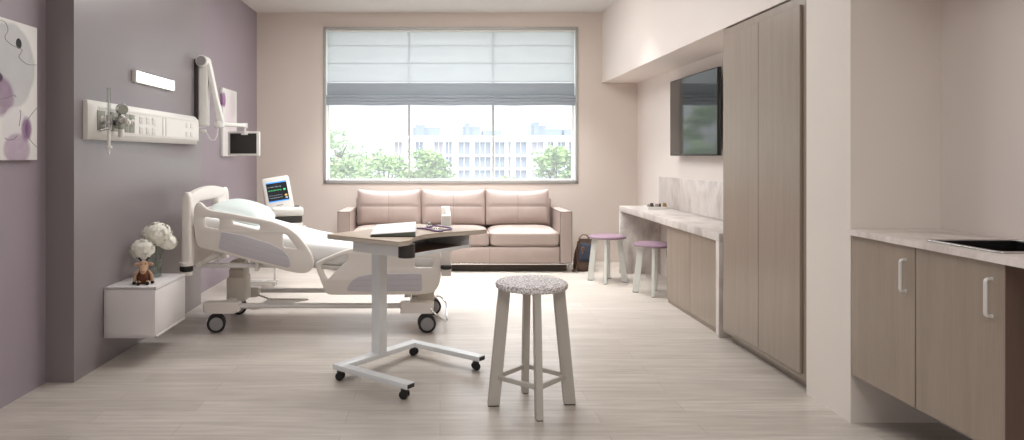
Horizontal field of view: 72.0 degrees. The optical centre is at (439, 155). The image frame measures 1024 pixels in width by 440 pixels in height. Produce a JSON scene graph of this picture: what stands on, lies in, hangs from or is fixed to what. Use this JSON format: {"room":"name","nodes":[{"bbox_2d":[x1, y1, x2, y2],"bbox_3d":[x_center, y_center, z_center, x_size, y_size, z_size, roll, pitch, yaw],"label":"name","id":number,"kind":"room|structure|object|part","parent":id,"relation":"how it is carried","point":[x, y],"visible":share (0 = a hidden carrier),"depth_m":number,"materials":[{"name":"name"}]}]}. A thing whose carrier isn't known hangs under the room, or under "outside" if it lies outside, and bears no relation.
{"room":"hospital room","nodes":[
{"label":"hospital room","id":0,"kind":"room"},
{"bbox_2d":[46,0,200,382],"bbox_3d":[-2.181,-0.235,5.083,0.162,3.070,2.134,0,0,0],"label":"wall","id":1,"kind":"structure","parent":0,"point":[99,203],"depth_m":4.36,"materials":[{"name":"purple paint"}]},
{"bbox_2d":[83,100,198,143],"bbox_3d":[-2.054,-0.215,5.040,0.089,0.234,1.850,0,0,0],"label":"rail","id":2,"kind":"object","parent":1,"relation":"attached to","point":[142,125],"visible":0.87,"depth_m":4.80,"materials":[{"name":"white plastic"}]},
{"bbox_2d":[97,110,104,130],"bbox_3d":[-2.031,-0.212,4.197,0.006,0.119,0.093,0,0,0],"label":"outlet","id":3,"kind":"object","parent":2,"relation":"attached to","point":[100,113],"depth_m":4.18,"materials":[{"name":"grey plastic"}]},
{"bbox_2d":[100,116,105,122],"bbox_3d":[-2.019,-0.220,4.197,0.018,0.044,0.044,0,0,0],"label":"socket","id":4,"kind":"object","parent":2,"relation":"attached to","point":[102,118],"depth_m":4.18,"materials":[{"name":"white plastic"}]},
{"bbox_2d":[99,89,117,153],"bbox_3d":[-1.985,-0.210,4.195,0.096,0.400,0.067,0,0,0],"label":"oxygen flowmeter","id":5,"kind":"object","parent":2,"relation":"attached to","point":[108,122],"visible":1,"depth_m":4.19,"materials":[{"name":"metal"}]},
{"bbox_3d":[-1.987,-0.320,4.200,0.008,0.160,0.008,0,0,0],"label":"scale rod","id":6,"kind":"part","parent":5,"relation":"part of","materials":[{"name":"plastic"}]},
{"bbox_2d":[110,112,117,131],"bbox_3d":[-2.031,-0.212,4.368,0.006,0.119,0.107,0,0,0],"label":"outlet","id":7,"kind":"object","parent":2,"relation":"attached to","point":[114,114],"depth_m":4.35,"materials":[{"name":"grey plastic"}]},
{"bbox_2d":[113,104,127,137],"bbox_3d":[-1.980,-0.219,4.344,0.096,0.208,0.074,0,0,31],"label":"suction regulator","id":8,"kind":"object","parent":2,"relation":"attached to","point":[120,109],"visible":0.98,"depth_m":4.32,"materials":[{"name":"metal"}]},
{"bbox_2d":[118,129,123,137],"bbox_3d":[-1.989,-0.142,4.365,0.034,0.055,0.034,0,0,0],"label":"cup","id":9,"kind":"object","parent":8,"relation":"on","point":[120,131],"depth_m":4.35,"materials":[{"name":"white plastic"}]},
{"bbox_3d":[-1.956,-0.220,4.317,0.029,0.048,0.048,0,0,31],"label":"adjusting knob","id":10,"kind":"part","parent":8,"relation":"part of","materials":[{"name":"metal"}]},
{"bbox_2d":[125,114,129,132],"bbox_3d":[-2.031,-0.212,4.544,0.006,0.119,0.062,0,0,0],"label":"outlet","id":11,"kind":"object","parent":2,"relation":"attached to","point":[127,126],"depth_m":4.54,"materials":[{"name":"grey plastic"}]},
{"bbox_2d":[129,115,134,132],"bbox_3d":[-2.031,-0.212,4.618,0.006,0.119,0.070,0,0,0],"label":"outlet","id":12,"kind":"object","parent":2,"relation":"attached to","point":[131,117],"depth_m":4.60,"materials":[{"name":"grey plastic"}]},
{"bbox_2d":[104,274,184,337],"bbox_3d":[-1.938,0.979,4.626,0.321,0.317,0.518,0,0,0],"label":"nightstand","id":13,"kind":"object","parent":1,"relation":"attached to","point":[130,310],"visible":0.94,"depth_m":4.37,"materials":[{"name":"white paint"}]},
{"bbox_2d":[132,257,153,285],"bbox_3d":[-1.899,0.735,4.482,0.131,0.169,0.125,0,0,-18],"label":"plush toy","id":14,"kind":"object","parent":13,"relation":"on","point":[143,276],"visible":1,"depth_m":4.47,"materials":[{"name":"beige fabric"}]},
{"bbox_3d":[-1.786,0.979,4.635,0.019,0.275,0.494,0,0,0],"label":"drawer","id":15,"kind":"part","parent":13,"relation":"part of","materials":[{"name":"white paint"}]},
{"bbox_2d":[132,70,174,90],"bbox_3d":[-2.083,-0.547,5.112,0.033,0.082,0.695,0,0,0],"label":"wall lamp","id":16,"kind":"object","parent":1,"relation":"attached to","point":[140,77],"visible":1,"depth_m":5.03,"materials":[{"name":"white plastic"}]},
{"bbox_2d":[194,55,259,155],"bbox_3d":[-1.893,-0.431,6.190,0.257,0.858,0.598,0,0,33],"label":"monitor arm","id":17,"kind":"object","parent":1,"relation":"attached to","point":[240,143],"visible":0.98,"depth_m":6.00,"materials":[{"name":"grey plastic"}]},
{"bbox_3d":[-1.937,-0.542,6.024,0.159,0.515,0.071,0,0,0],"label":"arm","id":18,"kind":"part","parent":17,"relation":"part of","materials":[{"name":"white plastic"}]},
{"bbox_2d":[0,0,256,408],"bbox_3d":[-2.322,-0.235,3.345,0.120,3.070,11.090,0,0,0],"label":"wall","id":19,"kind":"structure","parent":0,"point":[228,27],"depth_m":3.95,"materials":[{"name":"paint"}]},
{"bbox_2d":[0,17,36,159],"bbox_3d":[-2.244,-0.343,3.413,0.033,0.730,0.926,0,0,0],"label":"print","id":20,"kind":"object","parent":19,"relation":"attached to","point":[18,41],"visible":1,"depth_m":3.70,"materials":[{"name":"grey"}]},
{"bbox_2d":[220,87,236,155],"bbox_3d":[-2.247,-0.351,7.445,0.029,0.707,0.490,0,0,0],"label":"print","id":21,"kind":"object","parent":19,"relation":"attached to","point":[228,98],"visible":0.82,"depth_m":7.35},
{"bbox_2d":[241,0,615,12],"bbox_3d":[0.088,-1.820,3.295,4.900,0.100,11.190,0,0,0],"label":"ceiling","id":22,"kind":"structure","parent":0,"point":[259,6],"depth_m":8.29,"materials":[{"name":"paint"}]},
{"bbox_2d":[257,13,637,260],"bbox_3d":[0.088,-0.235,8.765,4.700,3.070,0.250,0,0,0],"label":"wall","id":23,"kind":"structure","parent":0,"point":[289,45],"depth_m":8.64,"materials":[{"name":"paint"}]},
{"bbox_2d":[323,27,577,182],"bbox_3d":[0.134,-0.627,8.734,3.144,1.930,0.212,0,0,0],"label":"window","id":24,"kind":"structure","parent":23,"relation":"in","point":[326,108],"depth_m":8.63,"materials":[{"name":"grey metal"}]},
{"bbox_2d":[326,30,575,105],"bbox_3d":[0.134,-1.096,8.686,3.096,0.940,0.088,0,0,0],"label":"blind","id":25,"kind":"object","parent":24,"relation":"attached to","point":[352,55],"visible":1,"depth_m":8.70,"materials":[{"name":"white fabric"}]},
{"bbox_2d":[0,261,971,439],"bbox_3d":[0.088,1.350,3.295,4.900,0.100,11.190,0,0,0],"label":"floor","id":26,"kind":"structure","parent":0,"point":[644,368],"depth_m":4.04,"materials":[{"name":"beige wood"}]},
{"bbox_2d":[248,226,305,285],"bbox_3d":[-1.657,1.004,6.950,0.595,0.593,0.340,0,0,0],"label":"stand","id":27,"kind":"object","parent":26,"relation":"on","point":[274,281],"visible":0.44,"depth_m":7.05,"materials":[{"name":"white plastic"}]},
{"bbox_3d":[-1.798,1.260,7.040,0.315,0.020,0.120,0,0,0],"label":"foot frame","id":28,"kind":"part","parent":27,"relation":"part of","materials":[{"name":"white plastic"}]},
{"bbox_2d":[261,175,303,225],"bbox_3d":[-1.566,0.450,6.929,0.386,0.512,0.280,0,0,-22],"label":"patient monitor","id":29,"kind":"object","parent":27,"relation":"on","point":[277,194],"visible":0.88,"depth_m":6.89,"materials":[{"name":"white plastic"}]},
{"bbox_2d":[179,186,451,332],"bbox_3d":[-0.899,0.767,5.510,1.981,1.065,0.978,0,0,0],"label":"hospital bed","id":30,"kind":"object","parent":26,"relation":"on","point":[208,235],"visible":0.97,"depth_m":5.07,"materials":[{"name":"beige plastic"}]},
{"bbox_3d":[-1.833,0.519,5.085,0.070,0.511,0.070,0,0,0],"label":"corner post","id":31,"kind":"part","parent":30,"relation":"part of","materials":[{"name":"beige plastic"}]},
{"bbox_3d":[-1.831,0.517,5.513,0.055,0.565,0.876,0,0,0],"label":"headboard","id":32,"kind":"part","parent":30,"relation":"part of","materials":[{"name":"beige plastic"}]},
{"bbox_3d":[-1.833,0.519,5.940,0.070,0.511,0.070,0,0,0],"label":"corner post","id":33,"kind":"part","parent":30,"relation":"part of","materials":[{"name":"beige plastic"}]},
{"bbox_2d":[209,199,274,225],"bbox_3d":[-1.560,0.462,5.530,0.436,0.246,0.641,0,0,3],"label":"pillow","id":34,"kind":"object","parent":30,"relation":"on","point":[245,207],"visible":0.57,"depth_m":5.33,"materials":[{"name":"white fabric"}]},
{"bbox_3d":[-1.350,0.593,5.085,0.872,0.514,0.038,0,0,0],"label":"rail","id":35,"kind":"part","parent":30,"relation":"part of","materials":[{"name":"beige plastic"}]},
{"bbox_3d":[-1.339,0.677,5.064,0.518,0.258,0.010,0,0,0],"label":"grip panel","id":36,"kind":"part","parent":30,"relation":"part of","materials":[{"name":"grey plastic"}]},
{"bbox_3d":[-0.910,0.808,5.175,1.780,0.032,0.032,0,0,0],"label":"frame rail","id":37,"kind":"part","parent":30,"relation":"part of","materials":[{"name":"silver metal"}]},
{"bbox_2d":[243,294,307,309],"bbox_3d":[-1.290,1.145,5.480,0.467,0.040,0.492,0,0,0],"label":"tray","id":38,"kind":"object","parent":30,"relation":"on","point":[270,300],"depth_m":5.60,"materials":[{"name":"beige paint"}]},
{"bbox_3d":[-0.897,0.631,5.513,1.795,0.414,0.775,0,0,0],"label":"mattress","id":39,"kind":"part","parent":30,"relation":"part of","materials":[{"name":"white fabric"}]},
{"bbox_3d":[-0.449,0.833,5.085,0.912,0.346,0.038,0,0,0],"label":"rail","id":40,"kind":"part","parent":30,"relation":"part of","materials":[{"name":"beige plastic"}]},
{"bbox_3d":[-0.401,0.912,5.064,0.539,0.131,0.010,0,0,0],"label":"grip panel","id":41,"kind":"part","parent":30,"relation":"part of","materials":[{"name":"grey plastic"}]},
{"bbox_3d":[0.046,0.649,5.938,0.072,0.442,0.064,0,0,0],"label":"corner post","id":42,"kind":"part","parent":30,"relation":"part of","materials":[{"name":"beige plastic"}]},
{"bbox_3d":[0.046,0.649,5.083,0.072,0.442,0.064,0,0,0],"label":"corner post","id":43,"kind":"part","parent":30,"relation":"part of","materials":[{"name":"beige plastic"}]},
{"bbox_3d":[0.062,0.639,5.513,0.036,0.442,0.877,0,0,0],"label":"footboard","id":44,"kind":"part","parent":30,"relation":"part of","materials":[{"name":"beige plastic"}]},
{"bbox_2d":[327,224,486,399],"bbox_3d":[-0.178,0.875,4.159,0.589,0.850,0.807,0,0,39],"label":"table","id":45,"kind":"object","parent":26,"relation":"on","point":[426,242],"visible":0.97,"depth_m":4.22,"materials":[{"name":"white metal"}]},
{"bbox_3d":[-0.342,0.513,3.932,0.360,0.070,0.062,0,0,39],"label":"support arm","id":46,"kind":"part","parent":45,"relation":"part of"},
{"bbox_2d":[370,222,415,236],"bbox_3d":[-0.269,0.434,4.178,0.266,0.031,0.579,0,0,0],"label":"ring binder","id":47,"kind":"object","parent":45,"relation":"on","point":[406,229],"visible":1,"depth_m":4.01,"materials":[{"name":"white plastic"}]},
{"bbox_3d":[-0.182,0.515,3.814,0.094,0.076,0.094,0,0,39],"label":"arm knob","id":48,"kind":"part","parent":45,"relation":"part of","materials":[{"name":"grey plastic"}]},
{"bbox_3d":[-0.177,1.223,4.160,0.580,0.030,0.714,0,0,39],"label":"frame","id":49,"kind":"part","parent":45,"relation":"part of","materials":[{"name":"white metal"}]},
{"bbox_2d":[417,222,451,231],"bbox_3d":[-0.032,0.434,4.281,0.158,0.032,0.316,0,0,-36],"label":"stethoscope","id":50,"kind":"object","parent":45,"relation":"on","point":[428,227],"visible":1,"depth_m":4.28,"materials":[{"name":"purple rubber"}]},
{"bbox_2d":[413,235,470,256],"bbox_3d":[-0.123,0.518,4.162,0.343,0.080,0.561,0,0,39],"label":"tray","id":51,"kind":"object","parent":45,"relation":"on","point":[425,244],"depth_m":4.26,"materials":[{"name":"black plastic"}]},
{"bbox_2d":[337,189,571,271],"bbox_3d":[0.166,0.848,8.209,2.634,0.903,0.783,0,0,0],"label":"sofa","id":52,"kind":"object","parent":26,"relation":"on","point":[525,233],"visible":0.77,"depth_m":8.22,"materials":[{"name":"leather"}]},
{"bbox_3d":[-1.078,0.910,8.210,0.146,0.586,0.780,0,0,0],"label":"armrest","id":53,"kind":"part","parent":52,"relation":"part of","materials":[{"name":"leather"}]},
{"bbox_2d":[354,225,375,230],"bbox_3d":[-0.615,0.928,8.120,0.775,0.239,0.606,0,0,0],"label":"seat cushion","id":54,"kind":"object","parent":52,"relation":"on","point":[360,227],"depth_m":8.03,"materials":[{"name":"leather"}]},
{"bbox_2d":[357,189,420,224],"bbox_3d":[-0.604,0.613,8.364,0.757,0.432,0.286,0,0,0],"label":"cushion","id":55,"kind":"object","parent":52,"relation":"on","point":[373,207],"depth_m":8.24,"materials":[{"name":"leather"}]},
{"bbox_2d":[421,189,484,224],"bbox_3d":[0.158,0.613,8.364,0.757,0.432,0.286,0,0,0],"label":"cushion","id":56,"kind":"object","parent":52,"relation":"on","point":[466,207],"depth_m":8.25,"materials":[{"name":"leather"}]},
{"bbox_3d":[0.166,0.760,8.530,2.366,0.520,0.140,0,0,0],"label":"frame","id":57,"kind":"part","parent":52,"relation":"part of","materials":[{"name":"leather"}]},
{"bbox_2d":[440,225,488,246],"bbox_3d":[0.166,0.928,8.120,0.775,0.239,0.606,0,0,0],"label":"seat cushion","id":58,"kind":"object","parent":52,"relation":"on","point":[481,240],"depth_m":7.83,"materials":[{"name":"leather"}]},
{"bbox_3d":[0.166,1.109,7.851,2.342,0.182,0.038,0,0,0],"label":"rail","id":59,"kind":"part","parent":52,"relation":"part of","materials":[{"name":"leather"}]},
{"bbox_3d":[0.166,1.209,8.201,2.606,0.018,0.738,0,0,0],"label":"rail","id":60,"kind":"part","parent":52,"relation":"part of","materials":[{"name":"brown wood"}]},
{"bbox_2d":[485,189,548,224],"bbox_3d":[0.918,0.613,8.364,0.757,0.432,0.286,0,0,0],"label":"cushion","id":61,"kind":"object","parent":52,"relation":"on","point":[501,207],"depth_m":8.24,"materials":[{"name":"leather"}]},
{"bbox_2d":[487,225,558,246],"bbox_3d":[0.947,0.928,8.120,0.775,0.239,0.606,0,0,0],"label":"seat cushion","id":62,"kind":"object","parent":52,"relation":"on","point":[497,235],"depth_m":7.83,"materials":[{"name":"leather"}]},
{"bbox_3d":[1.410,0.910,8.210,0.146,0.586,0.780,0,0,0],"label":"armrest","id":63,"kind":"part","parent":52,"relation":"part of","materials":[{"name":"leather"}]},
{"bbox_2d":[487,275,575,421],"bbox_3d":[0.478,0.970,3.655,0.378,0.661,0.378,0,0,42],"label":"bar stool","id":64,"kind":"object","parent":26,"relation":"on","point":[536,286],"visible":1,"depth_m":3.63,"materials":[{"name":"greige paint"},{"name":"speckled boucle fabric"}]},
{"bbox_3d":[0.307,0.993,3.646,0.119,0.607,0.034,0,0,-3],"label":"leg","id":65,"kind":"part","parent":64,"relation":"part of","materials":[{"name":"beige paint"}]},
{"bbox_3d":[0.469,0.993,3.826,0.034,0.607,0.119,0,0,-3],"label":"leg","id":66,"kind":"part","parent":64,"relation":"part of","materials":[{"name":"beige paint"}]},
{"bbox_3d":[0.478,0.664,3.655,0.378,0.050,0.378,0,0,-3],"label":"seat","id":67,"kind":"part","parent":64,"relation":"part of","materials":[{"name":"grey fabric"}]},
{"bbox_3d":[0.487,0.993,3.484,0.034,0.607,0.119,0,0,-3],"label":"leg","id":68,"kind":"part","parent":64,"relation":"part of","materials":[{"name":"beige paint"}]},
{"bbox_3d":[0.649,0.993,3.664,0.119,0.607,0.034,0,0,-3],"label":"leg","id":69,"kind":"part","parent":64,"relation":"part of","materials":[{"name":"beige paint"}]},
{"bbox_2d":[571,234,591,271],"bbox_3d":[1.602,1.089,7.902,0.268,0.413,0.301,0,0,0],"label":"backpack","id":70,"kind":"object","parent":26,"relation":"on","point":[581,259],"visible":0.84,"depth_m":7.86,"materials":[{"name":"brown leather"}]},
{"bbox_2d":[587,233,627,284],"bbox_3d":[1.737,1.058,7.270,0.386,0.485,0.386,0,0,-6],"label":"stool","id":71,"kind":"object","parent":26,"relation":"on","point":[606,237],"visible":1,"depth_m":7.21,"materials":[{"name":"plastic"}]},
{"bbox_3d":[1.595,1.073,7.319,0.107,0.445,0.030,0,0,19],"label":"leg","id":72,"kind":"part","parent":71,"relation":"part of","materials":[{"name":"paint"}]},
{"bbox_3d":[1.688,1.073,7.128,0.030,0.445,0.107,0,0,19],"label":"leg","id":73,"kind":"part","parent":71,"relation":"part of","materials":[{"name":"paint"}]},
{"bbox_3d":[1.737,0.833,7.270,0.386,0.036,0.386,0,0,19],"label":"seat","id":74,"kind":"part","parent":71,"relation":"part of","materials":[{"name":"plastic"}]},
{"bbox_3d":[1.786,1.073,7.412,0.030,0.445,0.107,0,0,19],"label":"leg","id":75,"kind":"part","parent":71,"relation":"part of","materials":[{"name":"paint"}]},
{"bbox_3d":[1.879,1.073,7.221,0.107,0.445,0.030,0,0,19],"label":"leg","id":76,"kind":"part","parent":71,"relation":"part of","materials":[{"name":"paint"}]},
{"bbox_2d":[632,241,666,297],"bbox_3d":[2.030,1.058,6.620,0.386,0.485,0.386,0,0,-6],"label":"stool","id":77,"kind":"object","parent":26,"relation":"on","point":[641,245],"visible":0.82,"depth_m":6.65,"materials":[{"name":"paint"}]},
{"bbox_3d":[1.890,1.073,6.674,0.107,0.445,0.030,0,0,21],"label":"leg","id":78,"kind":"part","parent":77,"relation":"part of","materials":[{"name":"paint"}]},
{"bbox_3d":[2.030,0.833,6.620,0.386,0.036,0.386,0,0,21],"label":"seat","id":79,"kind":"part","parent":77,"relation":"part of","materials":[{"name":"fabric"}]},
{"bbox_3d":[1.976,1.073,6.480,0.030,0.445,0.107,0,0,21],"label":"leg","id":80,"kind":"part","parent":77,"relation":"part of","materials":[{"name":"paint"}]},
{"bbox_3d":[2.084,1.073,6.760,0.030,0.445,0.107,0,0,21],"label":"leg","id":81,"kind":"part","parent":77,"relation":"part of","materials":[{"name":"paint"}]},
{"bbox_2d":[619,206,731,337],"bbox_3d":[2.213,0.926,6.395,0.443,0.748,2.790,0,0,0],"label":"desk","id":82,"kind":"object","parent":26,"relation":"on","point":[637,223],"visible":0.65,"depth_m":6.84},
{"bbox_3d":[2.213,0.957,7.761,0.443,0.687,0.058,0,0,0],"label":"panel","id":83,"kind":"part","parent":82,"relation":"part of","materials":[{"name":"stone"}]},
{"bbox_2d":[643,206,670,208],"bbox_3d":[2.272,0.539,7.330,0.245,0.026,0.180,0,0,0],"label":"serving tray","id":84,"kind":"object","parent":82,"relation":"on","point":[645,207],"visible":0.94,"depth_m":7.24,"materials":[{"name":"white plastic"}]},
{"bbox_2d":[619,206,722,241],"bbox_3d":[2.213,0.582,6.395,0.443,0.060,2.790,0,0,0],"label":"countertop","id":85,"kind":"structure","parent":82,"relation":"on","point":[711,228],"depth_m":6.09,"materials":[{"name":"stone"}]},
{"bbox_3d":[2.213,0.957,5.029,0.443,0.687,0.058,0,0,0],"label":"panel","id":86,"kind":"part","parent":82,"relation":"part of","materials":[{"name":"stone"}]},
{"bbox_2d":[667,226,715,331],"bbox_3d":[2.227,0.958,5.646,0.414,0.684,1.168,0,0,0],"label":"base cabinet","id":87,"kind":"object","parent":26,"relation":"on","point":[691,258],"visible":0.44,"depth_m":5.58,"materials":[{"name":"beige wood"}]},
{"bbox_3d":[2.029,0.941,5.944,0.018,0.650,0.568,0,0,0],"label":"door","id":88,"kind":"part","parent":87,"relation":"part of","materials":[{"name":"beige wood"}]},
{"bbox_3d":[2.029,0.941,5.361,0.018,0.650,0.589,0,0,0],"label":"door","id":89,"kind":"part","parent":87,"relation":"part of","materials":[{"name":"beige wood"}]},
{"bbox_2d":[723,0,805,386],"bbox_3d":[2.209,0.201,4.383,0.451,2.199,1.123,0,0,0],"label":"wardrobe","id":90,"kind":"object","parent":26,"relation":"on","point":[764,55],"visible":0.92,"depth_m":4.27,"materials":[{"name":"beige wood"}]},
{"bbox_3d":[1.992,0.182,4.636,0.016,2.035,0.538,0,0,0],"label":"door","id":91,"kind":"part","parent":90,"relation":"part of","materials":[{"name":"beige wood"}]},
{"bbox_3d":[1.992,0.182,4.112,0.016,2.035,0.500,0,0,0],"label":"door","id":92,"kind":"part","parent":90,"relation":"part of","materials":[{"name":"beige wood"}]},
{"bbox_2d":[602,0,791,82],"bbox_3d":[2.219,-1.335,3.220,0.438,0.870,10.840,0,0,0],"label":"wall","id":93,"kind":"structure","parent":0,"point":[642,40],"depth_m":6.46,"materials":[{"name":"beige paint"}]},
{"bbox_2d":[638,0,1023,439],"bbox_3d":[2.498,-0.235,3.345,0.120,3.070,11.090,0,0,0],"label":"wall","id":94,"kind":"structure","parent":0,"point":[982,41],"depth_m":3.23,"materials":[{"name":"beige paint"}]},
{"bbox_2d":[659,176,722,219],"bbox_3d":[2.424,0.388,6.338,0.024,0.325,2.765,0,0,0],"label":"backsplash","id":95,"kind":"structure","parent":94,"relation":"attached to","point":[699,197],"depth_m":6.66,"materials":[{"name":"stone"}]},
{"bbox_2d":[670,66,720,155],"bbox_3d":[2.386,-0.379,6.505,0.100,0.753,1.220,0,0,0],"label":"television","id":96,"kind":"object","parent":94,"relation":"attached to","point":[695,99],"visible":1,"depth_m":6.38,"materials":[{"name":"black plastic"}]},
{"bbox_2d":[851,235,1023,439],"bbox_3d":[2.202,0.723,2.939,0.466,0.679,0.931,0,0,0],"label":"base cabinet","id":97,"kind":"object","parent":94,"relation":"attached to","point":[941,334],"visible":0.97,"depth_m":2.79,"materials":[{"name":"beige wood"}]},
{"bbox_3d":[2.010,0.724,3.176,0.020,0.677,0.456,0,0,0],"label":"door","id":98,"kind":"part","parent":97,"relation":"part of","materials":[{"name":"beige wood"}]},
{"bbox_3d":[1.986,0.512,3.004,0.035,0.149,0.014,0,0,0],"label":"handle","id":99,"kind":"part","parent":97,"relation":"part of","materials":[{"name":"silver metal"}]},
{"bbox_2d":[847,229,1023,268],"bbox_3d":[2.208,0.368,2.554,0.455,0.027,1.708,0,0,0],"label":"countertop","id":100,"kind":"structure","parent":97,"relation":"on","point":[916,238],"depth_m":3.01,"materials":[{"name":"beige stone"}]},
{"bbox_2d":[927,239,1023,253],"bbox_3d":[2.224,0.432,2.736,0.391,0.168,0.400,0,0,0],"label":"sink","id":101,"kind":"object","parent":100,"relation":"in","point":[1003,246],"visible":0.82,"depth_m":2.91,"materials":[{"name":"metal"}]},
{"bbox_2d":[943,241,1023,250],"bbox_3d":[2.220,0.435,2.736,0.347,0.161,0.368,0,0,0],"label":"basin","id":102,"kind":"object","parent":101,"relation":"in","point":[978,245],"depth_m":2.91,"materials":[{"name":"metal"}]},
{"bbox_3d":[2.010,0.724,2.710,0.020,0.677,0.464,0,0,0],"label":"door","id":103,"kind":"part","parent":97,"relation":"part of","materials":[{"name":"beige wood"}]},
{"bbox_3d":[1.986,0.512,2.535,0.035,0.149,0.014,0,0,0],"label":"handle","id":104,"kind":"part","parent":97,"relation":"part of","materials":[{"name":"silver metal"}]},
{"bbox_2d":[806,0,939,422],"bbox_3d":[2.219,0.200,3.615,0.438,2.200,0.410,0,0,0],"label":"wall column","id":105,"kind":"structure","parent":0,"point":[873,66],"depth_m":3.41,"materials":[{"name":"grey paint"}]},
{"label":"outside","id":106,"kind":"structure","parent":0,"visible":0},
{"bbox_3d":[0.000,8.400,104.750,240.000,0.200,190.500,0,0,0],"label":"ground","id":107,"kind":"structure","parent":106,"visible":0},
{"bbox_2d":[330,153,367,178],"bbox_3d":[-3.102,4.111,22.527,1.844,8.387,2.014,0,0,-27],"label":"tree","id":108,"kind":"object","parent":107,"relation":"on","point":[346,168],"visible":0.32,"depth_m":22.31,"materials":[{"name":"green plant"}]},
{"bbox_2d":[330,129,368,165],"bbox_3d":[-3.745,3.647,26.006,2.317,9.312,2.001,0,0,0],"label":"tree","id":109,"kind":"object","parent":107,"relation":"on","point":[334,146],"visible":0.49,"depth_m":25.87,"materials":[{"name":"green plant"}]},
{"bbox_2d":[341,148,415,178],"bbox_3d":[-1.690,4.003,21.241,2.508,8.602,2.366,0,0,0],"label":"tree","id":110,"kind":"object","parent":107,"relation":"on","point":[390,164],"visible":0.38,"depth_m":20.82,"materials":[{"name":"green plant"}]},
{"bbox_2d":[399,145,456,178],"bbox_3d":[-0.446,3.999,20.036,1.656,8.609,1.652,0,0,42],"label":"tree","id":111,"kind":"object","parent":107,"relation":"on","point":[429,161],"visible":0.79,"depth_m":19.71,"materials":[{"name":"green plant"}]},
{"bbox_2d":[386,122,570,178],"bbox_3d":[6.257,2.671,63.000,21.771,11.257,6.000,0,0,0],"label":"office building","id":112,"kind":"structure","parent":107,"relation":"on","point":[470,154],"depth_m":60.51,"materials":[{"name":"white concrete"}]},
{"bbox_2d":[481,131,500,135],"bbox_3d":[4.586,-1.956,62.750,1.629,0.511,2.500,0,0,0],"label":"plant","id":113,"kind":"object","parent":112,"relation":"on","point":[484,133],"depth_m":61.50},
{"bbox_2d":[562,130,570,135],"bbox_3d":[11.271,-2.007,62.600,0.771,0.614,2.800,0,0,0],"label":"building","id":114,"kind":"structure","parent":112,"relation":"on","point":[564,132],"depth_m":61.20,"materials":[{"name":"white"}]},
{"bbox_2d":[499,175,518,178],"bbox_3d":[2.029,4.434,20.523,0.874,7.741,0.848,0,0,-30],"label":"tree","id":115,"kind":"object","parent":107,"relation":"on","point":[503,176],"visible":0.08,"depth_m":20.46,"materials":[{"name":"green plant"}]},
{"bbox_2d":[530,143,570,178],"bbox_3d":[3.454,3.959,20.589,1.931,8.690,1.947,0,0,-18],"label":"tree","id":116,"kind":"object","parent":107,"relation":"on","point":[556,156],"visible":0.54,"depth_m":20.31,"materials":[{"name":"green plant"}]},
{"bbox_3d":[-1.935,0.745,4.760,0.068,0.150,0.068,0,0,0],"label":"glass vase","id":117,"kind":"object","parent":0,"visible":0},
{"bbox_2d":[129,238,155,273],"bbox_3d":[-1.983,0.675,4.667,0.164,0.251,0.165,0,0,-19],"label":"hydrangea","id":118,"kind":"object","parent":117,"relation":"in","point":[143,249],"visible":0.95,"depth_m":4.62,"materials":[{"name":"white plant"}]},
{"bbox_2d":[141,222,172,272],"bbox_3d":[-1.925,0.623,4.763,0.197,0.353,0.196,0,0,0],"label":"hydrangea","id":119,"kind":"object","parent":117,"relation":"in","point":[156,233],"visible":0.92,"depth_m":4.71,"materials":[{"name":"white plant"}]},
{"bbox_2d":[156,235,177,271],"bbox_3d":[-1.855,0.669,4.778,0.125,0.263,0.118,0,0,30],"label":"hydrangea","id":120,"kind":"object","parent":117,"relation":"in","point":[171,242],"visible":0.89,"depth_m":4.75,"materials":[{"name":"white plant"}]}
]}

